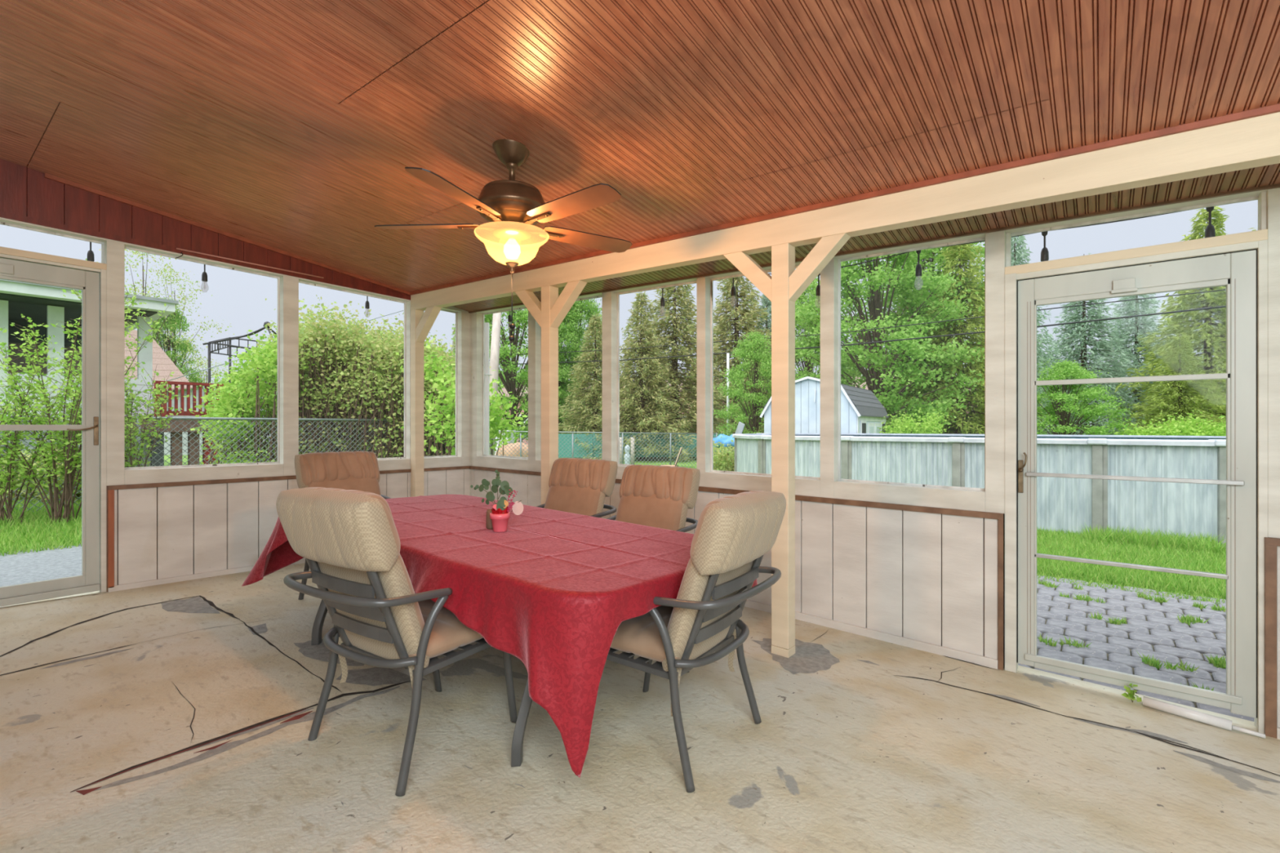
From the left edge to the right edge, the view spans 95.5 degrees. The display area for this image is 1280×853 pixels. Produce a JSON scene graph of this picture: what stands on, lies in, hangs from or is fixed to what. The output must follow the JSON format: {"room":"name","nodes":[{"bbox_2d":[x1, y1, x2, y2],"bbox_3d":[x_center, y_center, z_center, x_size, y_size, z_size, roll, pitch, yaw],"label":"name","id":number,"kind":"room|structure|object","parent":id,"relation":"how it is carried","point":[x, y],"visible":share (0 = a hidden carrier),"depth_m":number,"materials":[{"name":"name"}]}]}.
{"room":"sunroom","nodes":[
{"label":"sunroom","id":0,"kind":"room"},
{"bbox_2d":[0,158,470,591],"bbox_3d":[-3.588,-0.377,4.633,0.120,3.295,5.400,0,0,38],"label":"wall","id":1,"kind":"structure","parent":0,"point":[162,522],"depth_m":4.61,"materials":[{"name":"white paint"}]},
{"bbox_2d":[0,222,104,263],"bbox_3d":[-4.243,-1.275,3.888,0.016,0.190,0.979,0,0,38],"label":"window","id":2,"kind":"structure","parent":1,"relation":"in","point":[102,243],"depth_m":4.10,"materials":[{"name":"white paint"}]},
{"bbox_2d":[0,246,106,606],"bbox_3d":[-4.199,0.010,3.853,0.132,2.380,0.979,0,0,38],"label":"door","id":3,"kind":"structure","parent":1,"relation":"in","point":[15,264],"depth_m":4.14,"materials":[{"name":"white paint"}]},
{"bbox_2d":[124,246,279,469],"bbox_3d":[-3.547,-0.511,4.766,0.016,1.680,1.064,0,0,38],"label":"window","id":4,"kind":"structure","parent":1,"relation":"in","point":[126,247],"depth_m":5.04,"materials":[{"name":"white paint"}]},
{"bbox_2d":[107,558,305,592],"bbox_3d":[-2.899,1.221,5.423,0.018,0.120,3.085,0,0,38],"label":"baseboard","id":5,"kind":"structure","parent":1,"relation":"attached to","point":[194,576],"depth_m":4.55,"materials":[{"name":"white wood"}]},
{"bbox_2d":[176,247,324,278],"bbox_3d":[-3.263,-1.379,4.943,0.012,0.022,1.090,0,0,38],"label":"curtain rod","id":6,"kind":"object","parent":1,"relation":"attached to","point":[176,247],"visible":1,"depth_m":4.87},
{"bbox_2d":[298,280,405,459],"bbox_3d":[-2.804,-0.497,5.701,0.016,1.666,1.075,0,0,38],"label":"window","id":7,"kind":"structure","parent":1,"relation":"in","point":[300,282],"depth_m":6.11,"materials":[{"name":"white paint"}]},
{"bbox_2d":[423,309,457,457],"bbox_3d":[-2.246,-0.484,6.405,0.016,1.649,0.525,0,0,38],"label":"window","id":8,"kind":"structure","parent":1,"relation":"in","point":[455,313],"depth_m":6.60,"materials":[{"name":"white paint"}]},
{"bbox_2d":[0,0,1279,311],"bbox_3d":[0.151,-1.596,1.558,9.900,1.110,5.630,0,0,38],"label":"ceiling","id":9,"kind":"structure","parent":0,"point":[293,126],"depth_m":2.62,"materials":[{"name":"brown wood"}]},
{"bbox_2d":[86,241,94,262],"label":"string light","id":10,"kind":"object","parent":9,"relation":"hanging from","point":[91,257],"depth_m":4.26,"materials":[{"name":"plastic"}]},
{"bbox_2d":[86,241,94,262],"bbox_3d":[-4.032,-1.256,4.266,0.054,0.268,0.054,0,0,38],"label":"socket","id":11,"kind":"object","parent":10,"relation":"attached to","point":[91,257],"depth_m":4.26,"materials":[{"name":"plastic"}]},
{"bbox_2d":[374,138,631,341],"bbox_3d":[-0.634,-0.982,3.043,1.346,1.057,1.407,0,0,38],"label":"ceiling fan","id":12,"kind":"object","parent":9,"relation":"hanging from","point":[513,206],"visible":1,"depth_m":2.98,"materials":[{"name":"brown wood"}]},
{"bbox_2d":[409,102,1279,311],"bbox_3d":[1.018,-1.185,3.408,8.640,0.433,0.118,0,0,38],"label":"beam","id":13,"kind":"structure","parent":9,"relation":"attached to","point":[1249,139],"depth_m":2.93,"materials":[{"name":"wood"}]},
{"bbox_2d":[840,249,921,276],"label":"string light","id":14,"kind":"object","parent":9,"relation":"hanging from","point":[918,268],"depth_m":3.85,"materials":[{"name":"black rubber"}]},
{"bbox_2d":[915,249,921,276],"bbox_3d":[1.844,-1.038,3.847,0.054,0.268,0.054,0,0,38],"label":"socket","id":15,"kind":"object","parent":14,"relation":"attached to","point":[918,268],"depth_m":3.84,"materials":[{"name":"black rubber"}]},
{"bbox_2d":[1040,230,1052,261],"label":"string light","id":16,"kind":"object","parent":9,"relation":"hanging from","point":[1044,253],"depth_m":3.41,"materials":[{"name":"plastic"}]},
{"bbox_2d":[1040,231,1048,261],"bbox_3d":[2.382,-1.016,3.421,0.054,0.268,0.054,0,0,38],"label":"socket","id":17,"kind":"object","parent":16,"relation":"attached to","point":[1044,253],"depth_m":3.41,"materials":[{"name":"black rubber"}]},
{"bbox_2d":[1204,206,1215,237],"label":"string light","id":18,"kind":"object","parent":9,"relation":"hanging from","point":[1210,230],"depth_m":2.98,"materials":[{"name":"plastic"}]},
{"bbox_2d":[1204,206,1215,237],"bbox_3d":[2.929,-0.999,2.986,0.054,0.268,0.054,0,0,38],"label":"socket","id":19,"kind":"object","parent":18,"relation":"attached to","point":[1210,231],"depth_m":2.98,"materials":[{"name":"plastic"}]},
{"bbox_2d":[0,563,1279,852],"bbox_3d":[-0.304,1.474,2.079,9.260,0.653,5.480,0,0,38],"label":"floor","id":20,"kind":"structure","parent":0,"point":[176,717],"depth_m":2.40,"materials":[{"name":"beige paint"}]},
{"bbox_2d":[294,451,415,599],"bbox_3d":[-2.106,0.733,4.325,0.779,1.080,0.676,0,0,38],"label":"patio chair","id":21,"kind":"object","parent":20,"relation":"on","point":[345,470],"visible":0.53,"depth_m":4.39,"materials":[{"name":"beige fabric"}]},
{"bbox_2d":[294,451,379,488],"bbox_3d":[-2.320,0.335,4.494,0.234,0.284,0.610,0,0,38],"label":"pillow","id":22,"kind":"object","parent":21,"relation":"on","point":[345,469],"depth_m":4.39,"materials":[{"name":"beige fabric"}]},
{"bbox_2d":[306,475,381,495],"bbox_3d":[-2.221,0.632,4.416,0.241,0.536,0.550,0,0,38],"label":"cushion","id":23,"kind":"object","parent":21,"relation":"on","point":[363,483],"depth_m":4.42,"materials":[{"name":"beige fabric"}]},
{"bbox_2d":[275,487,517,796],"bbox_3d":[-0.988,0.776,2.421,0.676,1.080,0.779,0,0,34],"label":"patio chair","id":24,"kind":"object","parent":20,"relation":"on","point":[348,540],"visible":0.98,"depth_m":2.15,"materials":[{"name":"beige fabric"}]},
{"bbox_2d":[275,487,400,571],"bbox_3d":[-1.139,0.378,2.194,0.610,0.284,0.234,0,0,34],"label":"pillow","id":25,"kind":"object","parent":24,"relation":"on","point":[350,529],"depth_m":2.05,"materials":[{"name":"beige fabric"}]},
{"bbox_2d":[316,553,429,667],"bbox_3d":[-1.069,0.675,2.299,0.550,0.536,0.241,0,0,34],"label":"cushion","id":26,"kind":"object","parent":24,"relation":"on","point":[392,637],"depth_m":2.17,"materials":[{"name":"beige fabric"}]},
{"bbox_2d":[408,599,483,658],"bbox_3d":[-0.926,0.854,2.515,0.550,0.125,0.500,0,0,34],"label":"seat cushion","id":27,"kind":"object","parent":24,"relation":"on","point":[448,633],"depth_m":2.33,"materials":[{"name":"fabric"}]},
{"bbox_2d":[410,306,441,497],"bbox_3d":[-2.193,0.023,5.966,0.429,2.472,0.100,0,0,38],"label":"porch post","id":28,"kind":"object","parent":20,"relation":"on","point":[421,322],"visible":0.74,"depth_m":6.04,"materials":[{"name":"wood"}]},
{"bbox_2d":[311,599,688,767],"bbox_3d":[-0.822,0.938,3.313,2.595,0.841,1.247,0,0,38],"label":"dining table","id":29,"kind":"object","parent":20,"relation":"on","point":[522,720],"visible":0.14,"depth_m":2.30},
{"bbox_2d":[241,494,757,777],"bbox_3d":[-0.909,0.856,3.311,2.876,0.698,1.544,0,0,38],"label":"tablecloth","id":30,"kind":"object","parent":29,"relation":"on","point":[553,591],"visible":0.75,"depth_m":2.33,"materials":[{"name":"red fabric"}]},
{"bbox_2d":[470,470,523,532],"bbox_3d":[-0.764,0.396,3.120,0.268,0.329,0.106,0,0,17],"label":"flower pot","id":31,"kind":"object","parent":30,"relation":"on","point":[500,516],"visible":1,"depth_m":3.10,"materials":[{"name":"red metal"}]},
{"bbox_2d":[515,280,586,504],"bbox_3d":[-0.749,0.077,4.821,0.783,2.486,0.102,0,0,38],"label":"porch post","id":32,"kind":"object","parent":20,"relation":"on","point":[549,313],"visible":0.7,"depth_m":4.78,"materials":[{"name":"wood"}]},
{"bbox_2d":[536,457,617,518],"bbox_3d":[-0.610,0.786,4.258,0.676,1.080,0.779,0,0,35],"label":"patio chair","id":33,"kind":"object","parent":20,"relation":"on","point":[577,486],"visible":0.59,"depth_m":4.34,"materials":[{"name":"beige fabric"}]},
{"bbox_2d":[543,483,605,518],"bbox_3d":[-0.525,0.685,4.378,0.550,0.536,0.241,0,0,35],"label":"cushion","id":34,"kind":"object","parent":33,"relation":"on","point":[583,499],"depth_m":4.32,"materials":[{"name":"beige fabric"}]},
{"bbox_2d":[548,457,617,497],"bbox_3d":[-0.452,0.388,4.481,0.610,0.284,0.234,0,0,35],"label":"pillow","id":35,"kind":"object","parent":33,"relation":"on","point":[575,477],"depth_m":4.35,"materials":[{"name":"beige fabric"}]},
{"bbox_2d":[606,464,700,658],"bbox_3d":[-0.042,0.808,3.782,0.676,1.080,0.779,0,0,36],"label":"patio chair","id":36,"kind":"object","parent":20,"relation":"on","point":[659,496],"visible":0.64,"depth_m":3.86,"materials":[{"name":"beige fabric"}]},
{"bbox_2d":[615,493,688,530],"bbox_3d":[0.045,0.707,3.900,0.550,0.536,0.241,0,0,36],"label":"cushion","id":37,"kind":"object","parent":36,"relation":"on","point":[664,511],"depth_m":3.84,"materials":[{"name":"beige fabric"}]},
{"bbox_2d":[619,464,700,508],"bbox_3d":[0.120,0.409,4.002,0.610,0.284,0.234,0,0,36],"label":"pillow","id":38,"kind":"object","parent":36,"relation":"on","point":[656,486],"depth_m":3.88,"materials":[{"name":"beige fabric"}]},
{"bbox_2d":[606,490,786,792],"bbox_3d":[0.186,0.817,2.532,0.779,1.080,0.676,0,0,35],"label":"patio chair","id":39,"kind":"object","parent":20,"relation":"on","point":[733,534],"visible":0.95,"depth_m":2.26,"materials":[{"name":"beige fabric"}]},
{"bbox_2d":[609,605,679,662],"bbox_3d":[0.094,0.894,2.597,0.500,0.125,0.550,0,0,35],"label":"seat cushion","id":40,"kind":"object","parent":39,"relation":"on","point":[640,636],"depth_m":2.38,"materials":[{"name":"fabric"}]},
{"bbox_2d":[662,558,754,671],"bbox_3d":[0.306,0.716,2.448,0.241,0.536,0.550,0,0,35],"label":"cushion","id":41,"kind":"object","parent":39,"relation":"on","point":[697,638],"depth_m":2.27,"materials":[{"name":"beige fabric"}]},
{"bbox_2d":[689,490,786,575],"bbox_3d":[0.409,0.418,2.375,0.234,0.284,0.610,0,0,35],"label":"pillow","id":42,"kind":"object","parent":39,"relation":"on","point":[733,531],"depth_m":2.17,"materials":[{"name":"beige fabric"}]},
{"bbox_2d":[723,232,850,657],"bbox_3d":[0.872,0.138,3.536,0.788,2.490,0.102,0,0,38],"label":"porch post","id":43,"kind":"object","parent":20,"relation":"on","point":[785,284],"visible":1,"depth_m":3.50,"materials":[{"name":"wood"}]},
{"bbox_2d":[1121,683,1142,702],"bbox_3d":[2.573,1.394,3.044,0.084,0.103,0.054,0,0,38],"label":"weed","id":44,"kind":"object","parent":20,"relation":"on","point":[1130,695],"visible":1,"depth_m":3.04,"materials":[{"name":"green plant"}]},
{"bbox_2d":[1142,696,1231,731],"bbox_3d":[2.715,1.425,2.891,0.048,0.056,0.322,0,0,-44],"label":"threshold","id":45,"kind":"object","parent":20,"relation":"on","point":[1209,719],"visible":1,"depth_m":2.87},
{"bbox_2d":[468,183,1279,738],"bbox_3d":[1.432,0.083,4.019,8.750,2.901,0.122,0,0,38],"label":"wall","id":46,"kind":"structure","parent":0,"point":[925,564],"depth_m":3.79,"materials":[{"name":"white paint"}]},
{"bbox_2d":[484,322,492,454],"bbox_3d":[-1.781,0.125,6.734,0.100,2.650,0.100,0,0,38],"label":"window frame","id":47,"kind":"structure","parent":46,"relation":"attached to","point":[487,374],"depth_m":6.71,"materials":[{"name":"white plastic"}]},
{"bbox_2d":[482,306,528,458],"bbox_3d":[-1.448,-0.473,6.369,0.876,1.634,0.016,0,0,38],"label":"window","id":48,"kind":"structure","parent":46,"relation":"in","point":[523,308],"depth_m":6.63,"materials":[{"name":"white paint"}]},
{"bbox_2d":[617,280,696,466],"bbox_3d":[0.156,-0.433,5.097,0.924,1.603,0.016,0,0,38],"label":"window","id":49,"kind":"structure","parent":46,"relation":"in","point":[690,282],"depth_m":5.37,"materials":[{"name":"white paint"}]},
{"bbox_2d":[711,265,820,479],"bbox_3d":[0.954,-0.413,4.463,0.948,1.588,0.016,0,0,38],"label":"window","id":50,"kind":"structure","parent":46,"relation":"in","point":[796,267],"depth_m":4.75,"materials":[{"name":"white paint"}]},
{"bbox_2d":[838,237,985,490],"bbox_3d":[1.760,-0.392,3.824,0.912,1.571,0.016,0,0,38],"label":"window","id":51,"kind":"structure","parent":46,"relation":"in","point":[980,238],"depth_m":3.92,"materials":[{"name":"white paint"}]},
{"bbox_2d":[744,600,1279,739],"bbox_3d":[1.440,1.380,3.949,8.650,0.323,0.022,0,0,38],"label":"baseboard","id":52,"kind":"structure","parent":46,"relation":"attached to","point":[912,643],"depth_m":3.78,"materials":[{"name":"white wood"}]},
{"bbox_2d":[1010,195,1258,236],"bbox_3d":[2.611,-1.043,3.150,1.061,0.215,0.016,0,0,38],"label":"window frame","id":53,"kind":"structure","parent":46,"relation":"in","point":[1256,197],"depth_m":3.10,"materials":[{"name":"white paint"}]},
{"bbox_2d":[1004,228,1267,733],"bbox_3d":[2.574,0.264,3.103,1.061,2.397,0.138,0,0,38],"label":"door","id":54,"kind":"structure","parent":46,"relation":"in","point":[1238,262],"depth_m":2.96,"materials":[{"name":"white paint"}]},
{"label":"outside","id":55,"kind":"structure","parent":0,"visible":0},
{"bbox_2d":[0,441,1226,690],"bbox_3d":[5.741,1.324,27.355,115.000,0.732,110.000,0,0,38],"label":"lawn","id":56,"kind":"structure","parent":55,"point":[37,531],"depth_m":6.42,"materials":[{"name":"green plant"}]},
{"bbox_2d":[0,543,81,586],"bbox_3d":[-5.560,1.315,4.537,2.850,0.271,6.200,0,0,38],"label":"path","id":57,"kind":"structure","parent":56,"relation":"on","point":[24,567],"depth_m":5.41,"materials":[{"name":"grey concrete"}]},
{"bbox_2d":[0,343,81,524],"bbox_3d":[-7.152,0.057,6.643,1.460,2.376,1.785,0,0,38],"label":"shrub","id":58,"kind":"object","parent":56,"relation":"on","point":[6,484],"visible":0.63,"depth_m":6.74,"materials":[{"name":"green plant"}]},
{"bbox_2d":[0,432,81,502],"bbox_3d":[-8.588,0.724,8.464,2.490,1.293,1.562,0,0,34],"label":"shrub","id":59,"kind":"object","parent":56,"relation":"on","point":[78,495],"visible":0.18,"depth_m":7.96,"materials":[{"name":"green plant"}]},
{"bbox_2d":[0,279,178,471],"bbox_3d":[-16.772,-0.934,9.630,6.150,3.968,13.247,0,0,38],"label":"house","id":60,"kind":"structure","parent":56,"relation":"on","point":[46,304],"depth_m":12.43,"materials":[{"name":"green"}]},
{"bbox_2d":[0,284,194,524],"bbox_3d":[-6.941,-0.228,6.806,2.394,2.982,1.876,0,0,6],"label":"shrub","id":61,"kind":"object","parent":56,"relation":"on","point":[70,457],"visible":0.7,"depth_m":6.80,"materials":[{"name":"green plant"}]},
{"bbox_2d":[73,340,189,467],"bbox_3d":[-6.710,0.076,7.648,1.327,2.336,1.091,0,0,45],"label":"shrub","id":62,"kind":"object","parent":56,"relation":"on","point":[129,407],"visible":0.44,"depth_m":7.55,"materials":[{"name":"green plant"}]},
{"bbox_2d":[85,248,223,391],"bbox_3d":[-22.114,-3.553,26.413,5.452,9.839,5.294,0,0,38],"label":"sparse tree","id":63,"kind":"object","parent":56,"relation":"on","point":[133,252],"visible":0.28,"depth_m":26.47,"materials":[{"name":"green plant"}]},
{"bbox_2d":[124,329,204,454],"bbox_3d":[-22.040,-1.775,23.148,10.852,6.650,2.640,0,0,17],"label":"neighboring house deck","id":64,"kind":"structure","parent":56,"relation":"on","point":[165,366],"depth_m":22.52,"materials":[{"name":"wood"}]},
{"bbox_2d":[152,297,206,391],"bbox_3d":[-22.791,-2.509,28.006,3.218,7.621,3.126,0,0,23],"label":"maple tree","id":65,"kind":"object","parent":56,"relation":"on","point":[176,319],"visible":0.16,"depth_m":27.98,"materials":[{"name":"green plant"}]},
{"bbox_2d":[137,263,234,391],"bbox_3d":[-22.781,-3.200,27.933,4.585,9.091,4.723,0,0,14],"label":"sparse tree","id":66,"kind":"object","parent":56,"relation":"on","point":[162,272],"visible":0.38,"depth_m":27.80,"materials":[{"name":"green plant"}]},
{"bbox_2d":[125,380,269,466],"bbox_3d":[-11.263,0.134,14.332,3.540,2.248,2.933,0,0,38],"label":"deck","id":67,"kind":"object","parent":56,"relation":"on","point":[184,423],"visible":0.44,"depth_m":12.93,"materials":[{"name":"brown wood"}]},
{"bbox_2d":[202,321,276,447],"bbox_3d":[-14.956,-1.261,22.502,2.837,5.621,4.831,0,0,-23],"label":"frame","id":68,"kind":"object","parent":56,"relation":"on","point":[228,340],"visible":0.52,"depth_m":21.70,"materials":[{"name":"black"}]},
{"bbox_2d":[0,415,492,512],"bbox_3d":[-6.363,0.497,8.875,0.056,1.310,10.056,0,0,38],"label":"fence","id":69,"kind":"object","parent":56,"relation":"on","point":[207,419],"visible":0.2,"depth_m":8.93,"materials":[{"name":"metal"}]},
{"bbox_2d":[185,324,315,464],"bbox_3d":[-7.015,-0.292,10.498,1.948,3.325,3.177,0,0,-32],"label":"leafy bush","id":70,"kind":"object","parent":56,"relation":"on","point":[239,404],"visible":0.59,"depth_m":9.93,"materials":[{"name":"green plant"}]},
{"bbox_2d":[244,294,432,458],"bbox_3d":[-5.960,-0.678,11.421,4.014,4.133,3.418,0,0,-6],"label":"hedge","id":71,"kind":"object","parent":56,"relation":"on","point":[342,358],"visible":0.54,"depth_m":10.72,"materials":[{"name":"green plant"}]},
{"bbox_2d":[364,309,501,457],"bbox_3d":[-4.204,-0.426,12.061,2.633,3.617,3.534,0,0,-20],"label":"hedge","id":72,"kind":"object","parent":56,"relation":"on","point":[427,351],"visible":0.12,"depth_m":11.16,"materials":[{"name":"green plant"}]},
{"bbox_2d":[395,339,528,456],"bbox_3d":[-2.772,-0.049,9.529,2.009,2.997,2.098,0,0,38],"label":"bush","id":73,"kind":"object","parent":56,"relation":"on","point":[495,418],"visible":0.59,"depth_m":9.38,"materials":[{"name":"green plant"}]},
{"bbox_2d":[489,312,501,455],"bbox_3d":[-4.054,-1.266,15.979,0.292,5.730,2.247,0,0,-7],"label":"leaning pole","id":74,"kind":"object","parent":56,"relation":"on","point":[496,320],"visible":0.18,"depth_m":16.19,"materials":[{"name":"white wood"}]},
{"bbox_2d":[495,441,528,457],"bbox_3d":[-4.529,1.150,21.000,1.366,1.189,1.200,0,0,38],"label":"pile","id":75,"kind":"object","parent":56,"relation":"on","point":[511,446],"visible":0.2,"depth_m":20.51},
{"bbox_2d":[450,308,574,444],"bbox_3d":[-6.578,-3.455,30.105,6.747,10.642,6.945,0,0,-4],"label":"maple tree","id":76,"kind":"object","parent":56,"relation":"on","point":[509,371],"visible":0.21,"depth_m":29.51,"materials":[{"name":"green plant"}]},
{"bbox_2d":[519,302,593,434],"bbox_3d":[-4.559,-3.104,32.955,4.430,9.899,4.560,0,0,-36],"label":"maple tree","id":77,"kind":"object","parent":56,"relation":"on","point":[580,333],"visible":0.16,"depth_m":32.20,"materials":[{"name":"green plant"}]},
{"bbox_2d":[558,298,625,433],"bbox_3d":[-3.675,-3.520,33.911,5.627,10.778,5.793,0,0,-2],"label":"maple tree","id":78,"kind":"object","parent":56,"relation":"on","point":[589,309],"visible":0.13,"depth_m":32.82,"materials":[{"name":"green plant"}]},
{"bbox_2d":[558,312,651,460],"bbox_3d":[-1.823,-1.854,28.033,5.009,7.272,5.673,0,0,19],"label":"spruce tree","id":79,"kind":"object","parent":56,"relation":"on","point":[584,415],"visible":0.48,"depth_m":27.61,"materials":[{"name":"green plant"}]},
{"bbox_2d":[494,431,717,468],"bbox_3d":[-1.448,0.865,20.000,8.726,1.510,0.056,0,0,-13],"label":"fence","id":80,"kind":"object","parent":56,"relation":"on","point":[658,433],"visible":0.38,"depth_m":20.27,"materials":[{"name":"metal"}]},
{"bbox_2d":[586,291,693,462],"bbox_3d":[-0.053,-2.270,26.662,6.118,8.156,5.401,0,0,43],"label":"spruce tree","id":81,"kind":"object","parent":56,"relation":"on","point":[642,391],"visible":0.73,"depth_m":26.47,"materials":[{"name":"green plant"}]},
{"bbox_2d":[558,432,734,461],"bbox_3d":[0.644,0.975,26.498,9.240,1.350,0.080,0,0,-6],"label":"privacy fence","id":82,"kind":"object","parent":56,"relation":"on","point":[562,442],"visible":0.16,"depth_m":26.20,"materials":[{"name":"teal"}]},
{"bbox_2d":[599,284,741,462],"bbox_3d":[1.223,-3.272,28.875,7.899,10.282,8.948,0,0,11],"label":"spruce tree","id":83,"kind":"object","parent":56,"relation":"on","point":[684,326],"visible":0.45,"depth_m":28.32,"materials":[{"name":"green plant"}]},
{"bbox_2d":[713,436,734,471],"bbox_3d":[2.333,0.954,14.492,1.688,1.463,1.856,0,0,18],"label":"shrub","id":84,"kind":"object","parent":56,"relation":"on","point":[722,454],"visible":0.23,"depth_m":14.29,"materials":[{"name":"green plant"}]},
{"bbox_2d":[713,434,734,449],"bbox_3d":[2.454,0.420,15.500,1.150,0.440,0.800,0,0,38],"label":"tarp","id":85,"kind":"object","parent":84,"relation":"on","point":[726,439],"visible":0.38,"depth_m":15.28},
{"bbox_2d":[678,275,771,433],"bbox_3d":[5.831,-4.126,32.569,9.438,12.097,8.332,0,0,-14],"label":"spruce tree","id":86,"kind":"object","parent":56,"relation":"on","point":[724,325],"visible":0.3,"depth_m":32.42,"materials":[{"name":"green plant"}]},
{"bbox_2d":[497,374,983,444],"bbox_3d":[5.876,-0.978,41.703,34.593,5.245,4.500,0,0,13],"label":"house","id":87,"kind":"structure","parent":56,"relation":"on","point":[504,389],"depth_m":43.21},
{"bbox_2d":[713,328,771,435],"bbox_3d":[3.732,-0.745,18.957,2.743,4.903,2.823,0,0,38],"label":"maple tree","id":88,"kind":"object","parent":56,"relation":"on","point":[756,397],"visible":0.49,"depth_m":18.72,"materials":[{"name":"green plant"}]},
{"bbox_2d":[740,293,795,432],"bbox_3d":[7.293,-3.065,33.982,5.242,9.843,5.622,0,0,-23],"label":"spruce tree","id":89,"kind":"object","parent":56,"relation":"on","point":[765,302],"visible":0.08,"depth_m":33.80,"materials":[{"name":"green plant"}]},
{"bbox_2d":[763,277,855,392],"bbox_3d":[8.742,-3.104,30.066,4.430,9.899,4.560,0,0,-10],"label":"maple tree","id":90,"kind":"object","parent":56,"relation":"on","point":[808,291],"visible":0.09,"depth_m":29.64,"materials":[{"name":"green plant"}]},
{"bbox_2d":[759,376,888,433],"bbox_3d":[5.550,0.126,17.195,2.738,2.949,3.735,0,0,34],"label":"garden shed","id":91,"kind":"object","parent":56,"relation":"on","point":[861,411],"visible":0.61,"depth_m":15.73,"materials":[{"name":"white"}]},
{"bbox_2d":[795,248,984,434],"bbox_3d":[9.433,-3.414,23.113,8.104,10.556,7.873,0,0,-43],"label":"maple tree","id":92,"kind":"object","parent":56,"relation":"on","point":[878,319],"visible":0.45,"depth_m":21.86,"materials":[{"name":"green plant"}]},
{"bbox_2d":[877,401,950,434],"bbox_3d":[7.995,0.488,17.094,2.049,2.387,2.801,0,0,38],"label":"round bush","id":93,"kind":"object","parent":56,"relation":"on","point":[905,427],"visible":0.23,"depth_m":16.61,"materials":[{"name":"green plant"}]},
{"bbox_2d":[871,253,967,434],"bbox_3d":[13.045,-3.723,27.788,5.360,11.242,6.072,0,0,-12],"label":"spruce tree","id":94,"kind":"object","parent":56,"relation":"on","point":[926,259],"visible":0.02,"depth_m":27.68,"materials":[{"name":"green plant"}]},
{"bbox_2d":[840,241,1039,434],"bbox_3d":[13.489,-4.297,27.015,8.586,12.425,8.341,0,0,23],"label":"maple tree","id":95,"kind":"object","parent":56,"relation":"on","point":[936,259],"visible":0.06,"depth_m":25.56,"materials":[{"name":"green plant"}]},
{"bbox_2d":[892,243,1043,434],"bbox_3d":[13.164,-3.345,24.027,5.765,10.438,6.129,0,0,2],"label":"spruce tree","id":96,"kind":"object","parent":56,"relation":"on","point":[961,428],"visible":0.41,"depth_m":23.52,"materials":[{"name":"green plant"}]},
{"bbox_2d":[732,433,1226,546],"bbox_3d":[6.447,0.894,11.138,9.810,1.452,4.985,0,0,38],"label":"fence","id":97,"kind":"object","parent":56,"relation":"on","point":[1067,504],"visible":0.56,"depth_m":8.28,"materials":[{"name":"wood"}]},
{"bbox_2d":[968,235,1069,435],"bbox_3d":[16.038,-3.684,25.059,4.322,11.159,4.636,0,0,23],"label":"spruce tree","id":98,"kind":"object","parent":56,"relation":"on","point":[1020,252],"visible":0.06,"depth_m":24.57,"materials":[{"name":"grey plant"}]},
{"bbox_2d":[1036,359,1137,435],"bbox_3d":[12.433,-0.160,16.987,3.235,3.664,3.142,0,0,31],"label":"bush","id":99,"kind":"object","parent":56,"relation":"on","point":[1060,409],"visible":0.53,"depth_m":16.61,"materials":[{"name":"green plant"}]},
{"bbox_2d":[1037,253,1150,435],"bbox_3d":[20.646,-3.081,27.216,5.538,9.878,6.208,0,0,27],"label":"spruce tree","id":100,"kind":"object","parent":56,"relation":"on","point":[1082,328],"visible":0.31,"depth_m":26.43,"materials":[{"name":"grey plant"}]},
{"bbox_2d":[1088,293,1168,434],"bbox_3d":[25.635,-3.212,29.878,5.800,10.154,5.408,0,0,-13],"label":"spruce tree","id":101,"kind":"object","parent":56,"relation":"on","point":[1135,326],"visible":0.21,"depth_m":29.77,"materials":[{"name":"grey plant"}]},
{"bbox_2d":[1017,575,1253,721],"bbox_3d":[3.955,1.619,4.183,8.000,0.161,3.230,0,0,38],"label":"patio","id":102,"kind":"structure","parent":56,"relation":"on","point":[1152,628],"depth_m":4.32,"materials":[{"name":"stone"}]},
{"bbox_2d":[1108,410,1226,435],"bbox_3d":[14.895,0.611,16.011,4.562,2.137,1.992,0,0,-6],"label":"hedge","id":103,"kind":"object","parent":56,"relation":"on","point":[1184,428],"visible":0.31,"depth_m":15.68,"materials":[{"name":"green plant"}]},
{"bbox_2d":[1109,205,1228,433],"bbox_3d":[23.496,-3.666,24.056,7.508,11.119,7.062,0,0,10],"label":"spruce tree","id":104,"kind":"object","parent":56,"relation":"on","point":[1209,299],"visible":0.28,"depth_m":23.92,"materials":[{"name":"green plant"}]},
{"bbox_2d":[1128,332,1226,432],"bbox_3d":[20.434,-0.919,21.963,4.036,5.287,3.796,0,0,-16],"label":"spruce tree","id":105,"kind":"object","parent":56,"relation":"on","point":[1175,344],"visible":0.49,"depth_m":21.81,"materials":[{"name":"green plant"}]},
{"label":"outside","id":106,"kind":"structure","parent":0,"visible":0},
{"bbox_2d":[503,288,1226,355],"bbox_3d":[-0.294,-4.004,23.206,83.585,2.228,0.028,0,0,38],"label":"power line","id":107,"kind":"object","parent":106,"point":[1224,289],"visible":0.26,"depth_m":16.07,"materials":[{"name":"black rubber"}]},
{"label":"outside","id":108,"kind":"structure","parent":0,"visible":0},
{"bbox_2d":[498,305,1226,364],"bbox_3d":[-0.294,-3.494,23.206,83.586,2.009,0.044,0,0,38],"label":"power line","id":109,"kind":"object","parent":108,"point":[1224,306],"visible":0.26,"depth_m":15.97,"materials":[{"name":"black rubber"}]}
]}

